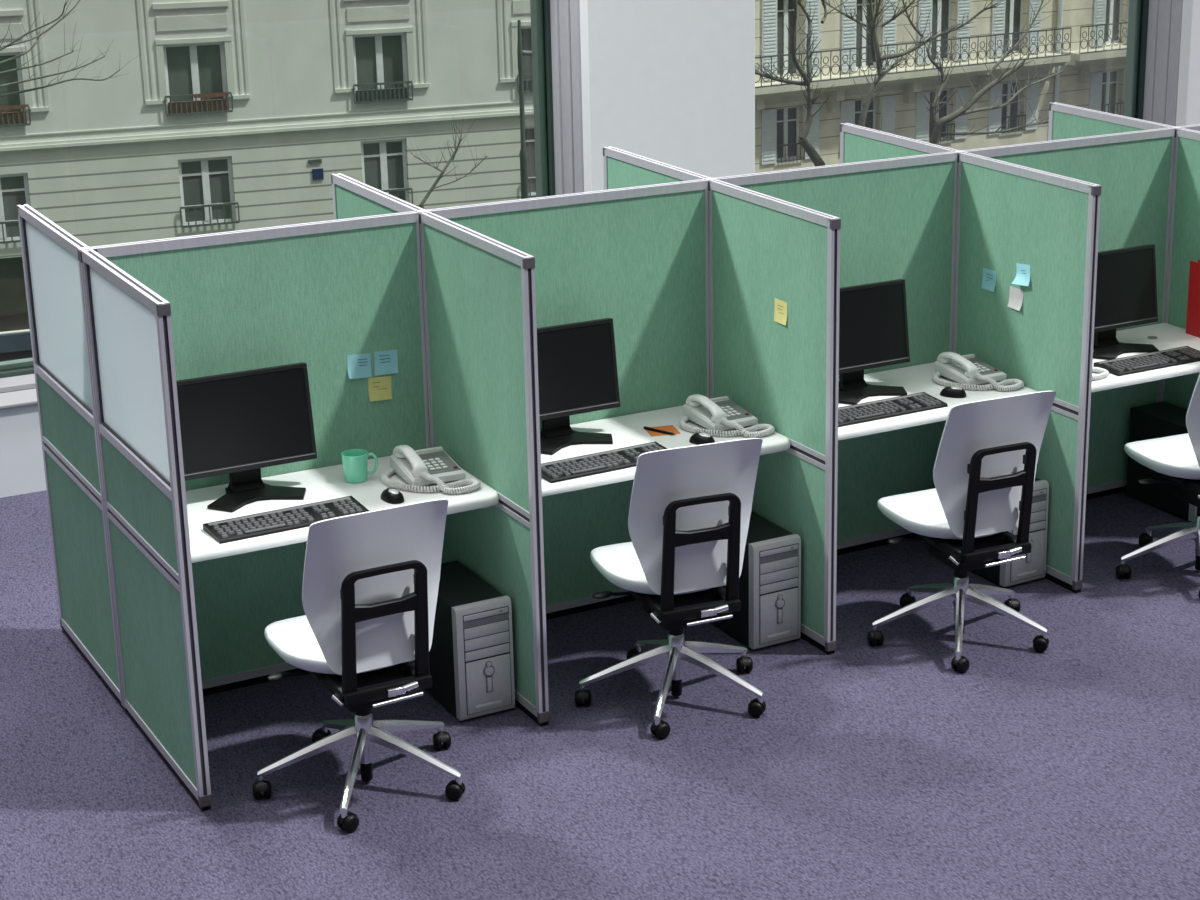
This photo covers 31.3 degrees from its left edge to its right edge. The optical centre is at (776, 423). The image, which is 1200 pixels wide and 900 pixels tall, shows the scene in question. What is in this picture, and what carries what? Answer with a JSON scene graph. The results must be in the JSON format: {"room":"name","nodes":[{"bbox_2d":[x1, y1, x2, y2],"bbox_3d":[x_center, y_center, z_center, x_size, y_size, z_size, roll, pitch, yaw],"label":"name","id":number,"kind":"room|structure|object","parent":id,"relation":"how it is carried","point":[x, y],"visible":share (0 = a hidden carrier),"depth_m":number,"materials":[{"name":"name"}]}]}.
{"room":"cubicle office","nodes":[
{"label":"cubicle office","id":0,"kind":"room"},
{"bbox_2d":[0,404,46,497],"bbox_3d":[-1.087,-0.338,10.882,24.000,0.450,0.450,-10,20,-30],"label":"wall","id":1,"kind":"structure","parent":0,"point":[22,471],"depth_m":9.30,"materials":[{"name":"white paint"}]},
{"bbox_2d":[0,374,37,408],"bbox_3d":[-1.082,-0.572,10.803,24.000,0.045,0.465,-10,20,-30],"label":"windowsill","id":2,"kind":"structure","parent":1,"relation":"on","point":[15,391],"depth_m":9.38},
{"bbox_2d":[0,490,1199,899],"bbox_3d":[2.334,1.480,5.689,24.000,0.050,12.500,-10,20,-30],"label":"floor","id":3,"kind":"structure","parent":0,"point":[1069,770],"depth_m":6.79,"materials":[{"name":"carpet"}]},
{"bbox_2d":[17,204,123,708],"bbox_3d":[-2.419,0.104,7.319,0.037,1.600,0.812,-10,20,-30],"label":"partition panel","id":4,"kind":"object","parent":3,"relation":"on","point":[49,252],"visible":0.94,"depth_m":7.31,"materials":[{"name":"fabric"}]},
{"bbox_2d":[77,246,126,712],"bbox_3d":[-2.193,0.211,6.971,0.040,1.601,0.040,-10,20,-30],"label":"post","id":5,"kind":"object","parent":3,"relation":"on","point":[80,249],"visible":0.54,"depth_m":6.94,"materials":[{"name":"metal"}]},
{"bbox_2d":[81,249,211,810],"bbox_3d":[-1.963,0.320,6.619,0.037,1.600,0.825,-10,20,-30],"label":"partition panel","id":6,"kind":"object","parent":3,"relation":"on","point":[130,326],"visible":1,"depth_m":6.55,"materials":[{"name":"fabric"}]},
{"bbox_2d":[91,211,429,695],"bbox_3d":[-1.706,0.123,7.261,1.102,1.600,0.035,-10,20,-30],"label":"partition panel","id":7,"kind":"object","parent":3,"relation":"on","point":[319,294],"visible":0.48,"depth_m":7.24,"materials":[{"name":"fabric"}]},
{"bbox_2d":[186,456,498,562],"bbox_3d":[-1.538,0.286,7.029,1.108,0.075,0.594,-10,20,-30],"label":"desk","id":8,"kind":"object","parent":7,"relation":"attached to","point":[324,483],"visible":0.36,"depth_m":7.02,"materials":[{"name":"white laminate"}]},
{"bbox_2d":[176,362,316,511],"bbox_3d":[-1.728,0.047,6.975,0.456,0.414,0.227,-10,20,-30],"label":"computer monitor","id":9,"kind":"object","parent":8,"relation":"on","point":[240,424],"visible":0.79,"depth_m":7.00,"materials":[{"name":"black plastic"}]},
{"bbox_2d":[203,496,368,543],"bbox_3d":[-1.565,0.305,6.800,0.500,0.024,0.156,-11,20,-32],"label":"keyboard","id":10,"kind":"object","parent":8,"relation":"on","point":[301,516],"visible":1,"depth_m":6.77,"materials":[{"name":"black plastic"}]},
{"bbox_2d":[341,449,377,482],"bbox_3d":[-1.417,0.144,7.197,0.110,0.098,0.088,-15,23,-41],"label":"coffee mug","id":11,"kind":"object","parent":8,"relation":"on","point":[354,461],"visible":1,"depth_m":7.17,"materials":[{"name":"ceramic"}]},
{"bbox_2d":[381,487,403,503],"bbox_3d":[-1.268,0.234,7.012,0.062,0.036,0.104,-12,21,-35],"label":"computer mouse","id":12,"kind":"object","parent":8,"relation":"on","point":[389,495],"visible":1,"depth_m":6.98,"materials":[{"name":"black plastic"}]},
{"bbox_2d":[381,445,479,494],"bbox_3d":[-1.178,0.151,7.167,0.279,0.105,0.348,-9,19,-28],"label":"desk telephone","id":13,"kind":"object","parent":8,"relation":"on","point":[428,466],"visible":1,"depth_m":7.16,"materials":[{"name":"grey plastic"}]},
{"bbox_2d":[347,353,371,378],"bbox_3d":[-1.435,-0.196,7.319,0.087,0.088,0.013,-12,21,-35],"label":"sticky note","id":14,"kind":"object","parent":7,"relation":"attached to","point":[358,365],"visible":1,"depth_m":7.32,"materials":[{"name":"blue paper"}]},
{"bbox_2d":[368,376,391,400],"bbox_3d":[-1.376,-0.120,7.382,0.087,0.088,0.010,-12,21,-34],"label":"sticky note","id":15,"kind":"object","parent":7,"relation":"attached to","point":[379,388],"visible":1,"depth_m":7.38,"materials":[{"name":"yellow paper"}]},
{"bbox_2d":[374,349,397,375],"bbox_3d":[-1.351,-0.210,7.366,0.089,0.085,0.011,-10,20,-30],"label":"sticky note","id":16,"kind":"object","parent":7,"relation":"attached to","point":[386,362],"visible":1,"depth_m":7.37,"materials":[{"name":"blue paper"}]},
{"bbox_2d":[252,499,464,832],"bbox_3d":[-1.314,0.655,6.579,0.673,0.986,0.661,-10,20,-30],"label":"office chair","id":17,"kind":"object","parent":3,"relation":"on","point":[371,579],"visible":1,"depth_m":6.36,"materials":[{"name":"white plastic"}]},
{"bbox_2d":[331,173,423,219],"bbox_3d":[-1.446,-0.073,7.899,0.037,1.600,0.812,-10,20,-30],"label":"partition panel","id":18,"kind":"object","parent":3,"relation":"on","point":[352,198],"visible":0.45,"depth_m":7.78,"materials":[{"name":"fabric"}]},
{"bbox_2d":[415,209,431,447],"bbox_3d":[-1.219,0.034,7.551,0.040,1.601,0.040,-10,20,-30],"label":"post","id":19,"kind":"object","parent":3,"relation":"on","point":[424,210],"visible":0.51,"depth_m":7.40,"materials":[{"name":"grey metal"}]},
{"bbox_2d":[413,560,514,720],"bbox_3d":[-1.083,0.742,7.274,0.200,0.412,0.453,-10,20,-30],"label":"computer tower","id":20,"kind":"object","parent":3,"relation":"on","point":[471,663],"visible":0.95,"depth_m":7.11,"materials":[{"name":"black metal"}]},
{"bbox_2d":[421,212,549,726],"bbox_3d":[-0.990,0.144,7.198,0.037,1.600,0.825,-10,20,-30],"label":"partition panel","id":21,"kind":"object","parent":3,"relation":"on","point":[480,295],"visible":0.88,"depth_m":7.07,"materials":[{"name":"fabric"}]},
{"bbox_2d":[428,179,709,619],"bbox_3d":[-0.733,-0.053,7.841,1.102,1.600,0.035,-10,20,-30],"label":"partition panel","id":22,"kind":"object","parent":3,"relation":"on","point":[636,257],"visible":0.52,"depth_m":7.87,"materials":[{"name":"green fabric"}]},
{"bbox_2d":[540,406,789,496],"bbox_3d":[-0.565,0.110,7.609,1.108,0.075,0.594,-10,20,-30],"label":"desk","id":23,"kind":"object","parent":22,"relation":"attached to","point":[627,430],"visible":0.41,"depth_m":7.64,"materials":[{"name":"laminate"}]},
{"bbox_2d":[537,318,619,454],"bbox_3d":[-0.753,-0.131,7.558,0.456,0.414,0.227,-10,20,-30],"label":"computer monitor","id":24,"kind":"object","parent":23,"relation":"on","point":[578,374],"visible":0.64,"depth_m":7.61,"materials":[{"name":"plastic"}]},
{"bbox_2d":[541,441,666,482],"bbox_3d":[-0.596,0.132,7.368,0.500,0.024,0.156,-11,20,-32],"label":"keyboard","id":25,"kind":"object","parent":23,"relation":"on","point":[626,457],"visible":0.86,"depth_m":7.33,"materials":[{"name":"black plastic"}]},
{"bbox_2d":[645,425,680,436],"bbox_3d":[-0.417,0.027,7.748,0.110,0.001,0.110,-5,18,-17],"label":"paper","id":26,"kind":"object","parent":23,"relation":"on","point":[670,428],"visible":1,"depth_m":7.75,"materials":[{"name":"orange paper"}]},
{"bbox_2d":[643,426,676,434],"bbox_3d":[-0.423,0.028,7.723,0.148,0.011,0.010,11,20,32],"label":"pen","id":27,"kind":"object","parent":26,"relation":"on","point":[644,427],"visible":1,"depth_m":7.72,"materials":[{"name":"black plastic"}]},
{"bbox_2d":[689,432,714,444],"bbox_3d":[-0.266,0.053,7.608,0.104,0.036,0.062,13,21,36],"label":"computer mouse","id":28,"kind":"object","parent":23,"relation":"on","point":[698,438],"visible":0.98,"depth_m":7.59,"materials":[{"name":"black plastic"}]},
{"bbox_2d":[679,394,774,437],"bbox_3d":[-0.195,-0.031,7.764,0.279,0.105,0.348,-10,20,-30],"label":"desk telephone","id":29,"kind":"object","parent":23,"relation":"on","point":[718,414],"visible":0.99,"depth_m":7.75,"materials":[{"name":"white plastic"}]},
{"bbox_2d":[603,146,710,189],"bbox_3d":[-0.472,-0.249,8.478,0.037,1.600,0.812,-10,20,-30],"label":"partition panel","id":30,"kind":"object","parent":3,"relation":"on","point":[622,168],"visible":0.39,"depth_m":8.36,"materials":[{"name":"green fabric"}]},
{"bbox_2d":[574,438,765,738],"bbox_3d":[-0.364,0.466,7.200,0.673,0.986,0.661,-7,19,-23],"label":"office chair","id":31,"kind":"object","parent":3,"relation":"on","point":[691,506],"visible":1,"depth_m":6.96,"materials":[{"name":"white plastic"}]},
{"bbox_2d":[704,178,717,398],"bbox_3d":[-0.246,-0.142,8.130,0.040,1.601,0.040,-10,20,-30],"label":"post","id":32,"kind":"object","parent":3,"relation":"on","point":[708,179],"visible":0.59,"depth_m":7.99,"materials":[{"name":"grey metal"}]},
{"bbox_2d":[708,511,800,649],"bbox_3d":[-0.109,0.566,7.854,0.200,0.412,0.453,-10,20,-30],"label":"computer tower","id":33,"kind":"object","parent":3,"relation":"on","point":[770,577],"visible":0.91,"depth_m":7.68,"materials":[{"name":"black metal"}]},
{"bbox_2d":[710,180,840,654],"bbox_3d":[-0.016,-0.033,7.778,0.037,1.600,0.825,-10,20,-30],"label":"partition panel","id":34,"kind":"object","parent":3,"relation":"on","point":[764,248],"visible":0.88,"depth_m":7.64,"materials":[{"name":"green fabric"}]},
{"bbox_2d":[774,298,786,325],"bbox_3d":[0.013,-0.397,7.585,0.007,0.084,0.086,-10,20,-30],"label":"sticky note","id":35,"kind":"object","parent":34,"relation":"attached to","point":[780,314],"visible":1,"depth_m":7.58,"materials":[{"name":"yellow paper"}]},
{"bbox_2d":[716,152,956,554],"bbox_3d":[0.241,-0.230,8.420,1.102,1.600,0.035,-10,20,-30],"label":"partition panel","id":36,"kind":"object","parent":3,"relation":"on","point":[897,216],"visible":0.42,"depth_m":8.48,"materials":[{"name":"green fabric"}]},
{"bbox_2d":[838,362,1036,440],"bbox_3d":[0.408,-0.067,8.188,1.108,0.075,0.594,-10,20,-30],"label":"desk","id":37,"kind":"object","parent":36,"relation":"attached to","point":[918,378],"visible":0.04,"depth_m":8.19,"materials":[{"name":"laminate"}]},
{"bbox_2d":[838,279,909,404],"bbox_3d":[0.336,-0.311,8.151,0.456,0.414,0.227,-10,20,-30],"label":"computer monitor","id":38,"kind":"object","parent":37,"relation":"on","point":[873,322],"visible":0.61,"depth_m":8.20,"materials":[{"name":"plastic"}]},
{"bbox_2d":[838,392,947,426],"bbox_3d":[0.395,-0.055,7.981,0.500,0.024,0.156,-10,20,-31],"label":"keyboard","id":39,"kind":"object","parent":37,"relation":"on","point":[922,401],"visible":0.94,"depth_m":7.97,"materials":[{"name":"black plastic"}]},
{"bbox_2d":[940,386,965,397],"bbox_3d":[0.680,-0.124,8.187,0.104,0.036,0.062,7,19,22],"label":"computer mouse","id":40,"kind":"object","parent":37,"relation":"on","point":[948,391],"visible":1,"depth_m":8.16,"materials":[{"name":"black plastic"}]},
{"bbox_2d":[932,352,1023,391],"bbox_3d":[0.779,-0.208,8.343,0.279,0.105,0.348,-10,20,-30],"label":"desk telephone","id":41,"kind":"object","parent":37,"relation":"on","point":[968,370],"visible":0.98,"depth_m":8.33,"materials":[{"name":"white plastic"}]},
{"bbox_2d":[840,123,957,163],"bbox_3d":[0.501,-0.426,9.057,0.037,1.600,0.812,-10,20,-30],"label":"partition panel","id":42,"kind":"object","parent":3,"relation":"on","point":[857,143],"visible":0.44,"depth_m":8.95,"materials":[{"name":"green fabric"}]},
{"bbox_2d":[952,150,965,351],"bbox_3d":[0.728,-0.319,8.710,0.040,1.601,0.040,-10,20,-30],"label":"post","id":43,"kind":"object","parent":3,"relation":"on","point":[958,151],"visible":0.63,"depth_m":8.56,"materials":[{"name":"grey metal"}]},
{"bbox_2d":[867,391,1055,672],"bbox_3d":[0.653,0.309,7.717,0.674,0.986,0.661,-9,19,-26],"label":"office chair","id":44,"kind":"object","parent":3,"relation":"on","point":[984,471],"visible":1,"depth_m":7.49,"materials":[{"name":"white plastic"}]},
{"bbox_2d":[972,478,1048,586],"bbox_3d":[0.862,0.385,8.445,0.200,0.412,0.453,-10,20,-30],"label":"computer tower","id":45,"kind":"object","parent":3,"relation":"on","point":[1033,567],"visible":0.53,"depth_m":8.29,"materials":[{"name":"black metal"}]},
{"bbox_2d":[954,152,1101,592],"bbox_3d":[0.957,-0.209,8.357,0.037,1.600,0.825,-10,20,-30],"label":"partition panel","id":46,"kind":"object","parent":3,"relation":"on","point":[1009,214],"visible":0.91,"depth_m":8.20,"materials":[{"name":"green fabric"}]},
{"bbox_2d":[982,268,995,291],"bbox_3d":[0.839,-0.567,8.412,0.009,0.084,0.086,-10,20,-30],"label":"sticky note","id":47,"kind":"object","parent":46,"relation":"attached to","point":[989,276],"visible":1,"depth_m":8.41,"materials":[{"name":"blue paper"}]},
{"bbox_2d":[1007,286,1022,310],"bbox_3d":[0.928,-0.485,8.282,0.015,0.083,0.087,-10,21,-30],"label":"sticky note","id":48,"kind":"object","parent":46,"relation":"attached to","point":[1015,302],"visible":1,"depth_m":8.28,"materials":[{"name":"paper"}]},
{"bbox_2d":[1012,263,1029,285],"bbox_3d":[0.942,-0.576,8.211,0.035,0.082,0.097,-10,20,-30],"label":"sticky note","id":49,"kind":"object","parent":46,"relation":"attached to","point":[1022,277],"visible":1,"depth_m":8.22,"materials":[{"name":"blue paper"}]},
{"bbox_2d":[962,127,1174,499],"bbox_3d":[1.214,-0.406,9.000,1.102,1.600,0.035,-10,20,-30],"label":"partition panel","id":50,"kind":"object","parent":3,"relation":"on","point":[1134,170],"visible":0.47,"depth_m":9.03,"materials":[{"name":"green fabric"}]},
{"bbox_2d":[1091,323,1199,392],"bbox_3d":[1.382,-0.243,8.768,1.108,0.075,0.594,-10,20,-30],"label":"desk","id":51,"kind":"object","parent":50,"relation":"attached to","point":[1169,336],"visible":0.28,"depth_m":8.88,"materials":[{"name":"laminate"}]},
{"bbox_2d":[1092,367,1108,379],"bbox_3d":[1.248,-0.197,8.445,0.138,0.023,0.159,6,18,20],"label":"cord","id":52,"kind":"object","parent":51,"relation":"on","point":[1104,373],"visible":0.52,"depth_m":8.43,"materials":[{"name":"grey plastic"}]},
{"bbox_2d":[1093,244,1158,359],"bbox_3d":[1.416,-0.498,8.766,0.456,0.414,0.227,-10,20,-30],"label":"computer monitor","id":53,"kind":"object","parent":51,"relation":"on","point":[1126,284],"visible":0.65,"depth_m":8.82,"materials":[{"name":"plastic"}]},
{"bbox_2d":[1093,346,1199,375],"bbox_3d":[1.533,-0.256,8.642,0.500,0.024,0.156,-10,20,-30],"label":"keyboard","id":54,"kind":"object","parent":51,"relation":"on","point":[1144,362],"visible":1,"depth_m":8.61,"materials":[{"name":"black plastic"}]},
{"bbox_2d":[1186,259,1199,337],"bbox_3d":[1.839,-0.509,8.968,0.048,0.318,0.250,-10,20,-30],"label":"ring binder","id":55,"kind":"object","parent":51,"relation":"on","point":[1193,304],"visible":1,"depth_m":9.03,"materials":[{"name":"plastic"}]},
{"bbox_2d":[1048,102,1174,140],"bbox_3d":[1.474,-0.602,9.637,0.037,1.600,0.812,-10,20,-30],"label":"partition panel","id":56,"kind":"object","parent":3,"relation":"on","point":[1066,121],"visible":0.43,"depth_m":9.53,"materials":[{"name":"green fabric"}]},
{"bbox_2d":[1116,374,1199,598],"bbox_3d":[1.665,0.114,8.356,0.673,0.986,0.661,-8,19,-25],"label":"office chair","id":57,"kind":"object","parent":3,"relation":"on","point":[1176,458],"visible":1,"depth_m":8.36,"materials":[{"name":"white plastic"}]},
{"bbox_2d":[1126,401,1196,521],"bbox_3d":[1.740,0.165,9.166,0.200,0.412,0.453,-10,20,-30],"label":"computer tower","id":58,"kind":"object","parent":3,"relation":"on","point":[1159,419],"visible":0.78,"depth_m":9.17,"materials":[{"name":"black metal"}]},
{"bbox_2d":[1159,126,1181,401],"bbox_3d":[1.701,-0.495,9.289,0.040,1.601,0.040,-10,20,-30],"label":"post","id":59,"kind":"object","parent":3,"relation":"on","point":[1175,127],"visible":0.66,"depth_m":9.16,"materials":[{"name":"grey metal"}]},
{"bbox_2d":[1161,128,1199,409],"bbox_3d":[1.931,-0.386,8.937,0.037,1.600,0.825,-10,20,-30],"label":"partition panel","id":60,"kind":"object","parent":3,"relation":"on","point":[1185,221],"visible":0.58,"depth_m":9.10,"materials":[{"name":"green fabric"}]},
{"bbox_2d":[1178,124,1199,130],"bbox_3d":[2.188,-0.583,9.579,1.102,1.600,0.035,-10,20,-30],"label":"partition panel","id":61,"kind":"object","parent":3,"relation":"on","point":[1196,127],"visible":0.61,"depth_m":9.09,"materials":[{"name":"silver metal"}]},
{"bbox_2d":[579,0,754,191],"bbox_3d":[-0.653,-2.007,10.709,0.945,2.755,0.550,-10,20,-30],"label":"wall","id":62,"kind":"structure","parent":0,"point":[671,82],"depth_m":10.55,"materials":[{"name":"white paint"}]},
{"bbox_2d":[0,0,583,377],"bbox_3d":[-2.302,-1.610,9.746,2.950,2.555,0.370,-10,20,-30],"label":"window","id":63,"kind":"structure","parent":62,"relation":"in","point":[555,24],"depth_m":10.53,"materials":[{"name":"grey metal"}]},
{"bbox_2d":[1123,0,1182,125],"bbox_3d":[1.003,-2.209,11.713,2.945,2.555,0.370,-10,20,-30],"label":"window","id":64,"kind":"structure","parent":62,"relation":"in","point":[1154,26],"depth_m":12.53,"materials":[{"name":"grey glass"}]},
{"bbox_2d":[1176,0,1199,125],"bbox_3d":[2.649,-2.606,12.675,0.945,2.755,0.550,-10,20,-30],"label":"wall","id":65,"kind":"structure","parent":0,"point":[1188,98],"depth_m":12.37,"materials":[{"name":"white paint"}]},
{"label":"outside","id":66,"kind":"structure","parent":0,"visible":0},
{"bbox_3d":[-7.747,-8.645,82.852,150.000,0.200,126.600,-10,20,-30],"label":"street","id":67,"kind":"object","parent":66,"visible":0},
{"bbox_2d":[0,0,141,96],"bbox_3d":[-13.073,-1.687,38.578,1.875,12.564,4.007,14,22,38],"label":"bare tree","id":68,"kind":"object","parent":67,"relation":"on","point":[14,42],"visible":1,"depth_m":37.21,"materials":[{"name":"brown plant"}]},
{"bbox_2d":[0,0,535,361],"bbox_3d":[-15.057,-8.139,51.962,28.000,17.000,6.440,-8,19,-25],"label":"apartment building","id":69,"kind":"structure","parent":67,"relation":"on","point":[231,115],"depth_m":49.93,"materials":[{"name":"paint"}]},
{"bbox_2d":[403,116,486,208],"bbox_3d":[-6.395,-1.238,42.059,1.679,9.685,1.258,-8,19,-25],"label":"bare tree","id":70,"kind":"object","parent":67,"relation":"on","point":[421,205],"visible":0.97,"depth_m":40.94,"materials":[{"name":"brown plant"}]},
{"bbox_2d":[517,20,531,198],"bbox_3d":[-4.563,-2.325,42.626,1.140,11.432,0.429,-8,19,-25],"label":"street lamp","id":71,"kind":"object","parent":67,"relation":"on","point":[523,154],"visible":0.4,"depth_m":41.30,"materials":[{"name":"metal"}]},
{"bbox_2d":[755,0,847,166],"bbox_3d":[0.086,-3.407,43.697,1.931,12.890,2.840,12,21,33],"label":"bare tree","id":72,"kind":"object","parent":67,"relation":"on","point":[805,143],"visible":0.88,"depth_m":42.75,"materials":[{"name":"brown plant"}]},
{"bbox_2d":[822,0,1008,126],"bbox_3d":[2.682,-3.436,44.316,4.224,12.591,1.701,-12,21,-35],"label":"bare tree","id":73,"kind":"object","parent":67,"relation":"on","point":[875,52],"visible":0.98,"depth_m":42.69,"materials":[{"name":"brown plant"}]},
{"bbox_2d":[755,0,1128,172],"bbox_3d":[4.373,-13.793,79.924,33.948,15.414,7.350,-12,21,-35],"label":"apartment building","id":74,"kind":"structure","parent":67,"relation":"on","point":[1087,39],"depth_m":77.63,"materials":[{"name":"stone"}]},
{"bbox_2d":[761,109,775,164],"bbox_3d":[-0.264,-9.952,73.855,0.620,1.900,0.075,-12,21,-35],"label":"shutter","id":75,"kind":"object","parent":74,"relation":"hanging from","point":[768,116],"depth_m":73.81,"materials":[{"name":"grey wood"}]},
{"bbox_2d":[761,0,776,80],"bbox_3d":[-0.243,-13.172,72.873,0.620,2.798,0.075,-12,21,-35],"label":"shutter","id":76,"kind":"object","parent":74,"relation":"hanging from","point":[768,7],"depth_m":72.77,"materials":[{"name":"white wood"}]},
{"bbox_2d":[804,104,819,158],"bbox_3d":[1.250,-10.284,74.942,0.620,1.900,0.075,-12,21,-35],"label":"shutter","id":77,"kind":"object","parent":74,"relation":"hanging from","point":[813,136],"depth_m":74.95,"materials":[{"name":"grey wood"}]},
{"bbox_2d":[804,0,819,75],"bbox_3d":[1.244,-13.498,73.940,0.620,2.798,0.075,-12,21,-35],"label":"shutter","id":78,"kind":"object","parent":74,"relation":"hanging from","point":[816,19],"depth_m":73.88,"materials":[{"name":"white wood"}]},
{"bbox_2d":[840,100,854,124],"bbox_3d":[2.530,-10.564,75.861,0.620,1.900,0.075,-12,21,-35],"label":"shutter","id":79,"kind":"object","parent":74,"relation":"hanging from","point":[847,107],"depth_m":75.67,"materials":[{"name":"grey wood"}]},
{"bbox_2d":[841,0,856,71],"bbox_3d":[2.551,-13.784,74.879,0.620,2.798,0.075,-12,21,-35],"label":"shutter","id":80,"kind":"object","parent":74,"relation":"hanging from","point":[848,34],"depth_m":74.88,"materials":[{"name":"white wood"}]},
{"bbox_2d":[881,95,895,133],"bbox_3d":[4.044,-10.896,76.948,0.620,1.900,0.075,-12,21,-35],"label":"shutter","id":81,"kind":"object","parent":74,"relation":"hanging from","point":[888,102],"depth_m":76.82,"materials":[{"name":"grey wood"}]},
{"bbox_2d":[882,0,896,67],"bbox_3d":[4.038,-14.110,75.947,0.620,2.798,0.075,-12,21,-35],"label":"shutter","id":82,"kind":"object","parent":74,"relation":"hanging from","point":[889,31],"depth_m":75.93,"materials":[{"name":"white wood"}]},
{"bbox_2d":[915,91,929,142],"bbox_3d":[5.351,-11.182,77.886,0.620,1.900,0.075,-12,21,-35],"label":"shutter","id":83,"kind":"object","parent":74,"relation":"hanging from","point":[922,114],"depth_m":77.82,"materials":[{"name":"grey wood"}]},
{"bbox_2d":[917,0,931,64],"bbox_3d":[5.372,-14.402,76.904,0.620,2.798,0.075,-12,21,-35],"label":"shutter","id":84,"kind":"object","parent":74,"relation":"hanging from","point":[924,8],"depth_m":76.86,"materials":[{"name":"white wood"}]},
{"bbox_2d":[954,87,968,139],"bbox_3d":[6.865,-11.514,78.973,0.620,1.900,0.075,-12,21,-35],"label":"shutter","id":85,"kind":"object","parent":74,"relation":"hanging from","point":[961,124],"depth_m":78.93,"materials":[{"name":"grey wood"}]},
{"bbox_2d":[955,0,970,60],"bbox_3d":[6.859,-14.728,77.972,0.620,2.798,0.075,-12,21,-35],"label":"shutter","id":86,"kind":"object","parent":74,"relation":"hanging from","point":[962,7],"depth_m":78.00,"materials":[{"name":"white wood"}]},
{"bbox_2d":[988,83,1002,134],"bbox_3d":[8.227,-11.812,79.951,0.620,1.900,0.075,-12,21,-35],"label":"shutter","id":87,"kind":"object","parent":74,"relation":"hanging from","point":[995,115],"depth_m":79.90,"materials":[{"name":"grey wood"}]},
{"bbox_2d":[990,0,1005,56],"bbox_3d":[8.247,-15.033,78.969,0.620,2.798,0.075,-12,21,-35],"label":"shutter","id":88,"kind":"object","parent":74,"relation":"hanging from","point":[997,14],"depth_m":78.99,"materials":[{"name":"white wood"}]},
{"bbox_2d":[1025,79,1038,129],"bbox_3d":[9.741,-12.144,81.038,0.620,1.900,0.075,-12,21,-35],"label":"shutter","id":89,"kind":"object","parent":74,"relation":"hanging from","point":[1031,92],"depth_m":81.00,"materials":[{"name":"grey wood"}]},
{"bbox_2d":[1027,0,1041,52],"bbox_3d":[9.734,-15.358,80.037,0.620,2.798,0.075,-12,21,-35],"label":"shutter","id":90,"kind":"object","parent":74,"relation":"hanging from","point":[1034,3],"depth_m":80.12,"materials":[{"name":"white wood"}]},
{"bbox_2d":[1089,72,1102,110],"bbox_3d":[12.459,-12.740,82.989,0.620,1.900,0.075,-12,21,-35],"label":"shutter","id":91,"kind":"object","parent":74,"relation":"hanging from","point":[1095,85],"depth_m":82.88,"materials":[{"name":"grey wood"}]},
{"bbox_2d":[1092,0,1106,46],"bbox_3d":[12.479,-15.960,82.007,0.620,2.798,0.075,-12,21,-35],"label":"shutter","id":92,"kind":"object","parent":74,"relation":"hanging from","point":[1098,6],"depth_m":82.08,"materials":[{"name":"white wood"}]},
{"bbox_2d":[1126,0,1128,41],"bbox_3d":[13.966,-16.286,83.075,0.620,2.798,0.075,-12,21,-35],"label":"shutter","id":93,"kind":"object","parent":74,"relation":"hanging from","point":[1127,1],"depth_m":82.99,"materials":[{"name":"white wood"}]},
{"bbox_2d":[917,0,1070,144],"bbox_3d":[4.649,-3.356,44.678,4.600,12.232,1.882,-12,21,-35],"label":"bare tree","id":94,"kind":"object","parent":67,"relation":"on","point":[937,132],"visible":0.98,"depth_m":42.94,"materials":[{"name":"brown plant"}]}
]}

